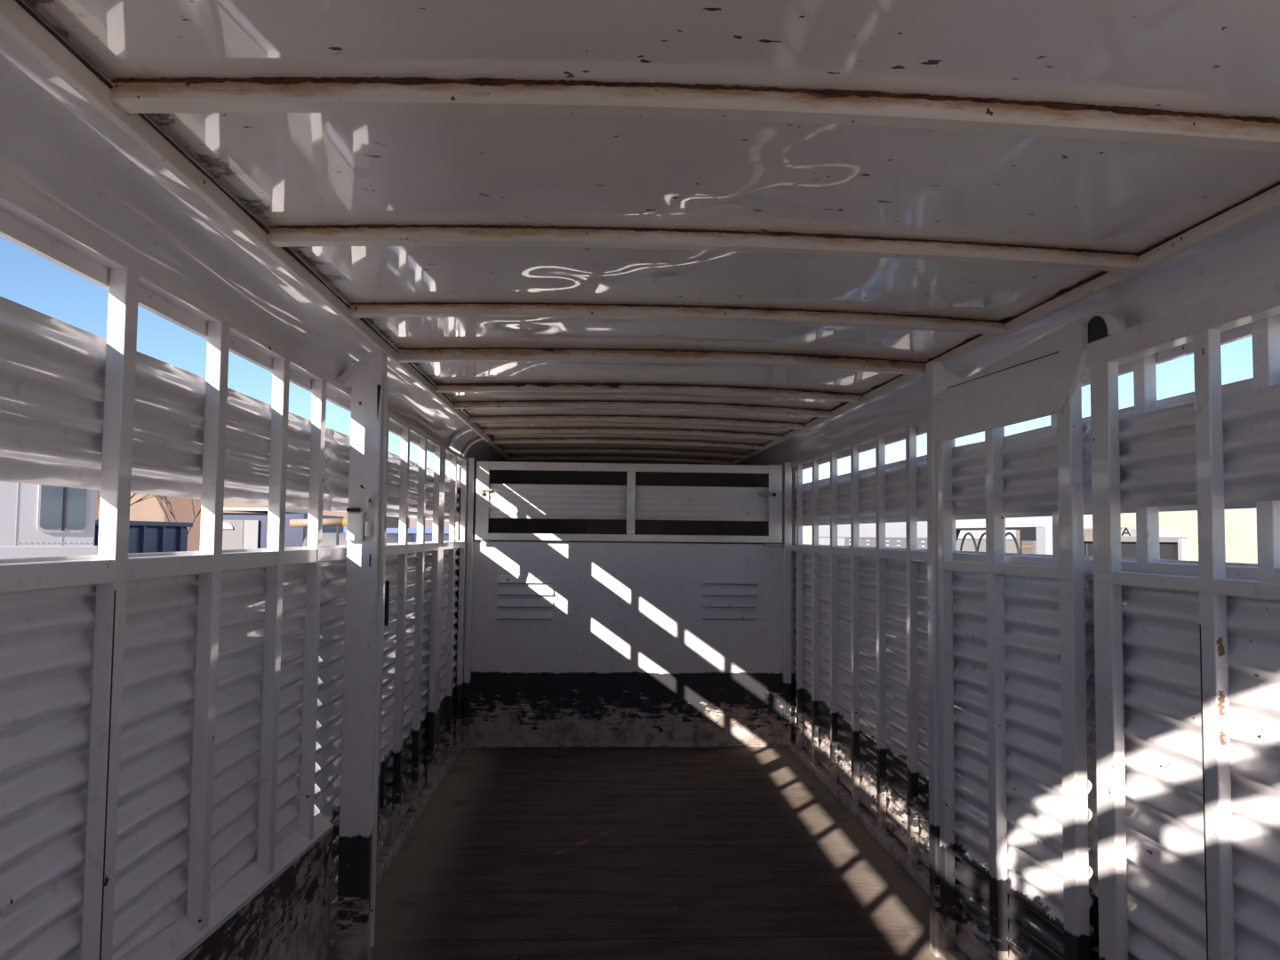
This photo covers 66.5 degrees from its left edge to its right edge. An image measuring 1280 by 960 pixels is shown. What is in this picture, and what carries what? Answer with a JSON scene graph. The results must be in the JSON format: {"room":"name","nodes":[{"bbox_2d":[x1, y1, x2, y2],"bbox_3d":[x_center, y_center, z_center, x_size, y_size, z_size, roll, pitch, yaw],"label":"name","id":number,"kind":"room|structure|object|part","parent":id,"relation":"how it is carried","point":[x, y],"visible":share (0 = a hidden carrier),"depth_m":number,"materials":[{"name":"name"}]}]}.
{"room":"livestock trailer interior","nodes":[
{"label":"livestock trailer interior","id":0,"kind":"room"},
{"bbox_2d":[0,26,505,959],"bbox_3d":[-0.925,0.558,3.680,0.213,1.904,7.702,1,-3,-3],"label":"wall","id":1,"kind":"structure","parent":0,"point":[160,730],"depth_m":2.02,"materials":[{"name":"white metal"}]},
{"bbox_3d":[-0.891,0.315,1.637,0.030,1.360,0.046,1,-3,-3],"label":"post","id":2,"kind":"part","parent":1,"relation":"part of","materials":[{"name":"white metal"}]},
{"bbox_3d":[-0.914,0.571,1.418,0.028,0.822,3.190,1,-3,-3],"label":"slat panel","id":3,"kind":"part","parent":1,"relation":"part of","materials":[{"name":"paint"}]},
{"bbox_3d":[-0.904,-0.125,1.458,0.022,0.260,3.190,1,-3,-3],"label":"slat panel","id":4,"kind":"part","parent":1,"relation":"part of","materials":[{"name":"paint"}]},
{"bbox_3d":[-0.910,0.338,2.056,0.030,1.360,0.046,1,-3,-3],"label":"post","id":5,"kind":"part","parent":1,"relation":"part of","materials":[{"name":"white metal"}]},
{"bbox_3d":[-0.894,0.843,1.406,0.057,0.276,3.195,1,-3,-3],"label":"ledge rail","id":6,"kind":"part","parent":1,"relation":"part of","materials":[{"name":"metal"}]},
{"bbox_3d":[-0.958,0.227,2.969,0.044,0.040,6.250,1,-3,-3],"label":"sill rail","id":7,"kind":"part","parent":1,"relation":"part of","materials":[{"name":"white metal"}]},
{"bbox_3d":[-0.953,-0.279,2.998,0.098,0.054,6.249,1,-3,-3],"label":"head rail","id":8,"kind":"part","parent":1,"relation":"part of","materials":[{"name":"white metal"}]},
{"bbox_3d":[-0.851,-0.384,2.633,0.149,0.128,5.502,1,-3,-3],"label":"cove panel","id":9,"kind":"part","parent":1,"relation":"part of","materials":[{"name":"paint"}]},
{"bbox_3d":[-0.897,1.062,1.393,0.056,0.640,3.195,1,-3,-3],"label":"kick plate","id":10,"kind":"part","parent":1,"relation":"part of","materials":[{"name":"black paint"}]},
{"bbox_3d":[-0.929,0.361,2.475,0.030,1.360,0.046,1,-3,-3],"label":"post","id":11,"kind":"part","parent":1,"relation":"part of","materials":[{"name":"white metal"}]},
{"bbox_3d":[-0.945,0.381,2.819,0.030,1.360,0.046,1,-3,-3],"label":"post","id":12,"kind":"part","parent":1,"relation":"part of","materials":[{"name":"white metal"}]},
{"bbox_3d":[-0.862,0.119,3.004,0.073,0.135,0.027,1,-3,-3],"label":"striker plate","id":13,"kind":"part","parent":1,"relation":"part of","materials":[{"name":"white paint"}]},
{"bbox_3d":[-0.862,0.530,3.033,0.093,1.888,0.080,1,-3,-3],"label":"hinge post","id":14,"kind":"part","parent":1,"relation":"part of","materials":[{"name":"white metal"}]},
{"bbox_3d":[-0.987,0.629,3.680,0.030,1.760,0.045,1,-3,-3],"label":"post","id":15,"kind":"part","parent":1,"relation":"part of","materials":[{"name":"white metal"}]},
{"bbox_3d":[-1.059,0.936,4.524,0.028,1.202,3.059,1,-3,-3],"label":"slat panel","id":16,"kind":"part","parent":1,"relation":"part of","materials":[{"name":"paint"}]},
{"bbox_3d":[-1.046,0.050,4.574,0.022,0.260,3.059,1,-3,-3],"label":"slat panel","id":17,"kind":"part","parent":1,"relation":"part of","materials":[{"name":"paint"}]},
{"bbox_3d":[-0.969,1.444,2.900,0.109,0.045,6.249,1,-3,-3],"label":"rail","id":18,"kind":"part","parent":1,"relation":"part of","materials":[{"name":"white metal"}]},
{"bbox_3d":[-1.006,0.653,4.109,0.030,1.760,0.045,1,-3,-3],"label":"post","id":19,"kind":"part","parent":1,"relation":"part of","materials":[{"name":"white metal"}]},
{"bbox_3d":[-1.025,0.677,4.528,0.030,1.760,0.045,1,-3,-3],"label":"post","id":20,"kind":"part","parent":1,"relation":"part of","materials":[{"name":"white metal"}]},
{"bbox_3d":[-1.048,0.705,5.029,0.032,1.760,0.180,1,-3,-3],"label":"post","id":21,"kind":"part","parent":1,"relation":"part of","materials":[{"name":"white metal"}]},
{"bbox_3d":[-1.071,0.733,5.530,0.030,1.760,0.045,1,-3,-3],"label":"post","id":22,"kind":"part","parent":1,"relation":"part of","materials":[{"name":"white metal"}]},
{"bbox_3d":[-1.093,0.760,6.007,0.031,1.760,0.120,1,-3,-3],"label":"post","id":23,"kind":"part","parent":1,"relation":"part of","materials":[{"name":"white metal"}]},
{"bbox_3d":[-0.989,-0.223,5.666,0.153,0.110,0.580,1,-3,-3],"label":"cove panel","id":24,"kind":"part","parent":1,"relation":"part of","materials":[{"name":"paint"}]},
{"bbox_3d":[-1.039,-0.152,6.763,0.149,0.128,1.621,1,-3,-3],"label":"cove panel","id":25,"kind":"part","parent":1,"relation":"part of","materials":[{"name":"paint"}]},
{"bbox_2d":[455,457,795,748],"bbox_3d":[-0.071,0.766,6.097,2.130,1.780,0.072,1,-3,-3],"label":"wall","id":26,"kind":"structure","parent":0,"point":[567,644],"depth_m":6.11,"materials":[{"name":"metal"}]},
{"bbox_3d":[-1.058,0.752,6.038,0.037,1.780,0.060,1,-3,-3],"label":"corner post","id":27,"kind":"part","parent":26,"relation":"part of","materials":[{"name":"white metal"}]},
{"bbox_2d":[451,448,796,739],"bbox_3d":[-0.085,0.676,6.195,2.210,1.970,0.180,1,-3,-3],"label":"trim","id":28,"kind":"structure","parent":26,"relation":"attached to","point":[459,468],"depth_m":6.17,"materials":[{"name":"white paint"}]},
{"bbox_2d":[474,461,782,546],"bbox_3d":[-0.061,0.148,6.116,1.920,0.515,0.063,1,-3,-3],"label":"gate","id":29,"kind":"object","parent":26,"relation":"attached to","point":[630,502],"visible":1,"depth_m":6.12,"materials":[{"name":"metal"}]},
{"bbox_3d":[-0.512,0.136,6.105,0.858,0.214,0.012,1,-3,-3],"label":"slat panel","id":30,"kind":"part","parent":29,"relation":"part of","materials":[{"name":"paint"}]},
{"bbox_3d":[-0.066,0.363,6.117,1.756,0.043,0.037,1,-3,-3],"label":"frame rail","id":31,"kind":"part","parent":29,"relation":"part of","materials":[{"name":"metal"}]},
{"bbox_3d":[-0.061,-0.077,6.142,1.756,0.051,0.037,1,-3,-3],"label":"frame rail","id":32,"kind":"part","parent":29,"relation":"part of","materials":[{"name":"metal"}]},
{"bbox_3d":[0.392,0.148,6.153,0.845,0.214,0.012,1,-3,-3],"label":"slat panel","id":33,"kind":"part","parent":29,"relation":"part of","materials":[{"name":"paint"}]},
{"bbox_3d":[0.925,0.779,6.144,0.045,1.780,0.060,1,-3,-3],"label":"corner post","id":34,"kind":"part","parent":26,"relation":"part of","materials":[{"name":"white metal"}]},
{"bbox_2d":[473,458,783,544],"bbox_3d":[-0.144,0.732,7.193,2.160,1.970,1.841,1,-3,-3],"label":"frame","id":35,"kind":"structure","parent":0,"point":[496,525],"depth_m":7.99,"materials":[{"name":"white metal"}]},
{"bbox_2d":[331,746,942,959],"bbox_3d":[0.066,1.512,2.963,2.150,0.060,6.269,1,-3,-3],"label":"floor","id":36,"kind":"structure","parent":0,"point":[583,852],"depth_m":3.87,"materials":[{"name":"brown wood"}]},
{"bbox_2d":[0,0,1279,464],"bbox_3d":[0.037,-0.384,4.086,2.160,0.120,8.300,1,-3,-3],"label":"ceiling","id":37,"kind":"structure","parent":0,"point":[703,231],"depth_m":1.61,"materials":[{"name":"paint"}]},
{"bbox_3d":[-0.838,-0.363,3.937,0.017,0.030,8.100,1,-3,-3],"label":"rail","id":38,"kind":"part","parent":37,"relation":"part of","materials":[{"name":"metal"}]},
{"bbox_3d":[0.934,-0.339,4.032,0.017,0.030,8.100,1,-3,-3],"label":"rail","id":39,"kind":"part","parent":37,"relation":"part of","materials":[{"name":"metal"}]},
{"bbox_2d":[739,206,1279,959],"bbox_3d":[1.014,0.588,3.784,0.229,1.898,7.700,1,-3,-3],"label":"wall","id":40,"kind":"structure","parent":0,"point":[867,725],"depth_m":3.88,"materials":[{"name":"white metal"}]},
{"bbox_3d":[0.967,0.777,5.919,0.030,1.760,0.045,1,-3,-3],"label":"post","id":41,"kind":"part","parent":40,"relation":"part of","materials":[{"name":"white metal"}]},
{"bbox_3d":[0.989,0.754,5.509,0.030,1.760,0.045,1,-3,-3],"label":"post","id":42,"kind":"part","parent":40,"relation":"part of","materials":[{"name":"white metal"}]},
{"bbox_3d":[1.011,0.731,5.099,0.030,1.760,0.045,1,-3,-3],"label":"post","id":43,"kind":"part","parent":40,"relation":"part of","materials":[{"name":"white metal"}]},
{"bbox_3d":[1.034,0.708,4.689,0.030,1.760,0.045,1,-3,-3],"label":"post","id":44,"kind":"part","parent":40,"relation":"part of","materials":[{"name":"white metal"}]},
{"bbox_3d":[1.120,1.473,3.012,0.056,0.045,6.249,1,-3,-3],"label":"rail","id":45,"kind":"part","parent":40,"relation":"part of","materials":[{"name":"white metal"}]},
{"bbox_3d":[1.056,0.685,4.279,0.030,1.760,0.045,1,-3,-3],"label":"post","id":46,"kind":"part","parent":40,"relation":"part of","materials":[{"name":"white metal"}]},
{"bbox_3d":[1.078,0.662,3.869,0.030,1.760,0.045,1,-3,-3],"label":"post","id":47,"kind":"part","parent":40,"relation":"part of","materials":[{"name":"white metal"}]},
{"bbox_3d":[0.955,0.557,3.140,0.042,1.885,0.060,1,-3,-3],"label":"hinge post","id":48,"kind":"part","parent":40,"relation":"part of","materials":[{"name":"white metal"}]},
{"bbox_3d":[1.149,0.876,3.047,0.028,1.202,6.249,1,-3,-3],"label":"slat panel","id":49,"kind":"part","parent":40,"relation":"part of","materials":[{"name":"paint"}]},
{"bbox_3d":[1.100,0.639,3.460,0.030,1.760,0.045,1,-3,-3],"label":"post","id":50,"kind":"part","parent":40,"relation":"part of","materials":[{"name":"white metal"}]},
{"bbox_3d":[1.122,0.616,3.050,0.030,1.760,0.045,1,-3,-3],"label":"post","id":51,"kind":"part","parent":40,"relation":"part of","materials":[{"name":"white metal"}]},
{"bbox_3d":[1.018,-0.296,3.833,0.149,0.128,7.700,1,-3,-3],"label":"cove panel","id":52,"kind":"part","parent":40,"relation":"part of","materials":[{"name":"paint"}]},
{"bbox_3d":[1.140,-0.251,3.110,0.045,0.054,6.249,1,-3,-3],"label":"head rail","id":53,"kind":"part","parent":40,"relation":"part of","materials":[{"name":"white metal"}]},
{"bbox_3d":[1.155,-0.010,3.097,0.022,0.260,6.249,1,-3,-3],"label":"slat panel","id":54,"kind":"part","parent":40,"relation":"part of","materials":[{"name":"paint"}]},
{"bbox_2d":[934,312,1126,959],"bbox_3d":[1.032,0.545,2.656,0.063,1.846,0.913,1,-3,-8],"label":"gate","id":55,"kind":"object","parent":40,"relation":"attached to","point":[1015,844],"visible":1,"depth_m":2.69,"materials":[{"name":"metal"}]},
{"bbox_3d":[1.010,1.448,2.681,0.046,0.045,0.744,1,-3,-8],"label":"gate rail","id":56,"kind":"part","parent":55,"relation":"part of","materials":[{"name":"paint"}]},
{"bbox_3d":[1.015,0.251,2.748,0.031,0.029,0.743,1,-3,-8],"label":"gate rail","id":57,"kind":"part","parent":55,"relation":"part of","materials":[{"name":"metal"}]},
{"bbox_3d":[1.012,-0.256,2.746,0.014,0.226,0.817,1,-3,-8],"label":"plate","id":58,"kind":"part","parent":55,"relation":"part of","materials":[{"name":"paint"}]},
{"bbox_3d":[1.038,-0.015,2.765,0.028,0.217,0.735,1,-3,-8],"label":"slat panel","id":59,"kind":"part","parent":55,"relation":"part of","materials":[{"name":"paint"}]},
{"bbox_3d":[1.029,0.860,2.716,0.024,1.194,0.735,1,-3,-8],"label":"slat panel","id":60,"kind":"part","parent":55,"relation":"part of","materials":[{"name":"paint"}]},
{"bbox_2d":[1088,312,1126,343],"bbox_3d":[1.101,-0.365,2.319,0.044,0.066,0.132,1,-3,-3],"label":"hood","id":61,"kind":"object","parent":55,"relation":"attached to","point":[1100,324],"depth_m":2.28,"materials":[{"name":"white metal"}]},
{"bbox_3d":[1.135,0.256,3.081,0.044,0.040,6.249,1,-3,-3],"label":"sill rail","id":62,"kind":"part","parent":40,"relation":"part of","materials":[{"name":"white metal"}]},
{"bbox_3d":[1.145,0.593,2.640,0.030,1.760,0.045,1,-3,-3],"label":"post","id":63,"kind":"part","parent":40,"relation":"part of","materials":[{"name":"white metal"}]},
{"bbox_3d":[1.167,0.570,2.230,0.030,1.760,0.045,1,-3,-3],"label":"post","id":64,"kind":"part","parent":40,"relation":"part of","materials":[{"name":"white metal"}]},
{"bbox_2d":[1086,271,1279,959],"bbox_3d":[1.115,0.526,1.661,0.050,1.773,1.250,1,-3,-3],"label":"gate","id":65,"kind":"object","parent":40,"relation":"attached to","point":[1188,668],"visible":1,"depth_m":1.97,"materials":[{"name":"metal"}]},
{"bbox_3d":[1.122,-0.329,1.710,0.046,0.060,1.248,1,-3,-3],"label":"gate rail","id":66,"kind":"part","parent":65,"relation":"part of","materials":[{"name":"metal"}]},
{"bbox_3d":[1.117,0.192,1.674,0.046,0.029,1.234,1,-3,-3],"label":"gate rail","id":67,"kind":"part","parent":65,"relation":"part of","materials":[{"name":"metal"}]},
{"bbox_3d":[1.132,-0.070,1.698,0.028,0.207,1.195,1,-3,-3],"label":"slat panel","id":68,"kind":"part","parent":65,"relation":"part of","materials":[{"name":"paint"}]},
{"bbox_3d":[1.123,0.800,1.649,0.024,1.194,1.195,1,-3,-3],"label":"slat panel","id":69,"kind":"part","parent":65,"relation":"part of","materials":[{"name":"paint"}]},
{"bbox_3d":[1.189,0.547,1.820,0.030,1.760,0.045,1,-3,-3],"label":"post","id":70,"kind":"part","parent":40,"relation":"part of","materials":[{"name":"white metal"}]},
{"label":"outside","id":71,"kind":"structure","parent":0,"visible":0},
{"bbox_2d":[314,656,321,811],"bbox_3d":[-3.265,5.277,59.710,240.000,0.001,240.000,1,-3,-3],"label":"ground","id":72,"kind":"structure","parent":71,"point":[319,656],"depth_m":8.09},
{"bbox_2d":[0,480,97,559],"bbox_3d":[-6.130,0.745,6.439,2.021,2.970,4.020,-2,-4,42],"label":"trailer","id":73,"kind":"object","parent":72,"relation":"on","point":[36,520],"visible":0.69,"depth_m":7.02,"materials":[{"name":"white metal"}]},
{"bbox_2d":[96,489,153,519],"bbox_3d":[-13.622,1.087,25.551,2.095,4.295,1.239,2,-4,-23],"label":"bare tree","id":74,"kind":"object","parent":72,"relation":"on","point":[132,496],"visible":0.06,"depth_m":25.68,"materials":[{"name":"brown plant"}]},
{"bbox_2d":[94,520,192,553],"bbox_3d":[-7.832,1.563,13.079,2.300,2.050,3.200,1,-3,-3],"label":"steel container","id":75,"kind":"object","parent":72,"relation":"on","point":[144,536],"visible":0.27,"depth_m":13.60,"materials":[{"name":"blue metal"}]},
{"bbox_2d":[153,495,200,535],"bbox_3d":[-11.840,1.328,24.944,3.344,3.787,1.335,-2,-4,34],"label":"bare tree","id":76,"kind":"object","parent":72,"relation":"on","point":[172,516],"visible":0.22,"depth_m":25.16,"materials":[{"name":"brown plant"}]},
{"bbox_2d":[95,489,409,551],"bbox_3d":[-19.753,1.658,30.908,24.100,3.620,4.250,1,-3,-3],"label":"warehouse","id":77,"kind":"structure","parent":72,"relation":"on","point":[148,509],"depth_m":29.23,"materials":[{"name":"beige paint"}]},
{"bbox_2d":[222,507,343,550],"bbox_3d":[-6.664,1.724,18.173,1.520,2.330,3.050,1,-3,-3],"label":"storage shed","id":78,"kind":"object","parent":72,"relation":"on","point":[249,529],"visible":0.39,"depth_m":16.84,"materials":[{"name":"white metal"}]},
{"bbox_2d":[223,521,233,528],"bbox_3d":[-7.136,0.782,16.756,0.320,0.120,0.030,1,-3,-3],"label":"fan light","id":79,"kind":"object","parent":78,"relation":"attached to","point":[226,524],"depth_m":16.74,"materials":[{"name":"white glass"}]},
{"bbox_3d":[-7.019,1.745,16.749,0.380,2.120,0.050,1,-3,-3],"label":"door panel","id":80,"kind":"part","parent":78,"relation":"part of","materials":[{"name":"white metal"}]},
{"bbox_3d":[-6.699,1.749,16.766,0.240,2.120,0.050,1,-3,-3],"label":"door panel","id":81,"kind":"part","parent":78,"relation":"part of","materials":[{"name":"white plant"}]},
{"bbox_2d":[289,517,346,546],"bbox_3d":[-4.802,1.652,14.993,1.162,2.155,0.130,1,-3,-3],"label":"pipe","id":82,"kind":"object","parent":72,"relation":"on","point":[326,522],"visible":0.39,"depth_m":15.00,"materials":[{"name":"grey metal"}]},
{"bbox_2d":[302,532,416,546],"bbox_3d":[-4.652,1.845,16.295,1.700,1.920,1.240,1,-3,-3],"label":"tank","id":83,"kind":"object","parent":72,"relation":"on","point":[328,539],"visible":0.06,"depth_m":16.03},
{"bbox_2d":[343,527,448,541],"bbox_3d":[-5.229,2.224,24.166,3.500,2.040,3.100,1,-3,-3],"label":"container","id":84,"kind":"object","parent":72,"relation":"on","point":[428,532],"visible":0.11,"depth_m":22.69,"materials":[{"name":"blue metal"}]},
{"bbox_2d":[897,449,905,461],"bbox_3d":[7.711,1.381,28.777,0.150,4.520,0.300,1,-3,-3],"label":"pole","id":85,"kind":"object","parent":72,"relation":"on","point":[901,453],"visible":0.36,"depth_m":28.75,"materials":[{"name":"white"}]},
{"bbox_2d":[818,514,1092,552],"bbox_3d":[5.313,1.516,18.158,2.210,1.960,8.200,1,-3,-3],"label":"box trailer","id":86,"kind":"object","parent":72,"relation":"on","point":[895,532],"visible":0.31,"depth_m":15.10,"materials":[{"name":"white metal"}]},
{"bbox_3d":[5.158,1.957,21.033,2.160,1.400,2.400,1,-3,-3],"label":"panel","id":87,"kind":"part","parent":86,"relation":"part of","materials":[{"name":"white metal"}]},
{"bbox_3d":[5.380,1.728,16.946,2.160,1.400,5.800,1,-3,-3],"label":"panel","id":88,"kind":"part","parent":86,"relation":"part of","materials":[{"name":"white metal"}]},
{"bbox_2d":[802,508,1257,563],"bbox_3d":[9.593,1.815,21.482,2.700,2.870,46.200,1,-3,-3],"label":"building","id":89,"kind":"structure","parent":72,"relation":"on","point":[1240,524],"depth_m":14.49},
{"bbox_2d":[955,527,1121,554],"bbox_3d":[4.349,1.507,9.730,1.835,2.045,3.100,1,-3,-3],"label":"trailer","id":90,"kind":"object","parent":72,"relation":"on","point":[1028,540],"visible":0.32,"depth_m":8.86,"materials":[{"name":"grey metal"}]},
{"bbox_3d":[3.440,0.806,10.934,0.060,0.520,0.680,1,-3,-3],"label":"nose frame","id":91,"kind":"part","parent":90,"relation":"part of","materials":[{"name":"grey metal"}]},
{"bbox_3d":[4.208,0.740,9.615,0.050,0.520,2.200,1,-3,-3],"label":"panel","id":92,"kind":"part","parent":90,"relation":"part of","materials":[{"name":"white metal"}]},
{"bbox_2d":[1083,528,1191,560],"bbox_3d":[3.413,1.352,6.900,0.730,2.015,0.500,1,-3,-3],"label":"trailer","id":93,"kind":"object","parent":72,"relation":"on","point":[1172,547],"visible":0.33,"depth_m":6.78,"materials":[{"name":"grey metal"}]},
{"bbox_2d":[1120,527,1131,535],"bbox_3d":[3.341,0.359,6.812,0.170,0.065,0.038,1,-3,-3],"label":"sign board","id":94,"kind":"object","parent":93,"relation":"on","point":[1124,531],"visible":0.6,"depth_m":6.80,"materials":[{"name":"grey metal"}]},
{"bbox_3d":[3.751,0.767,6.723,0.060,0.730,0.045,1,-3,-3],"label":"corner post","id":95,"kind":"part","parent":93,"relation":"part of","materials":[{"name":"white metal"}]},
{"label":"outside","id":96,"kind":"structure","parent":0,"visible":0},
{"bbox_2d":[409,518,449,528],"bbox_3d":[-5.132,4.847,94.738,120.000,4.775,30.000,1,-3,-3],"label":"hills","id":97,"kind":"structure","parent":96,"point":[428,524],"depth_m":88.14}
]}

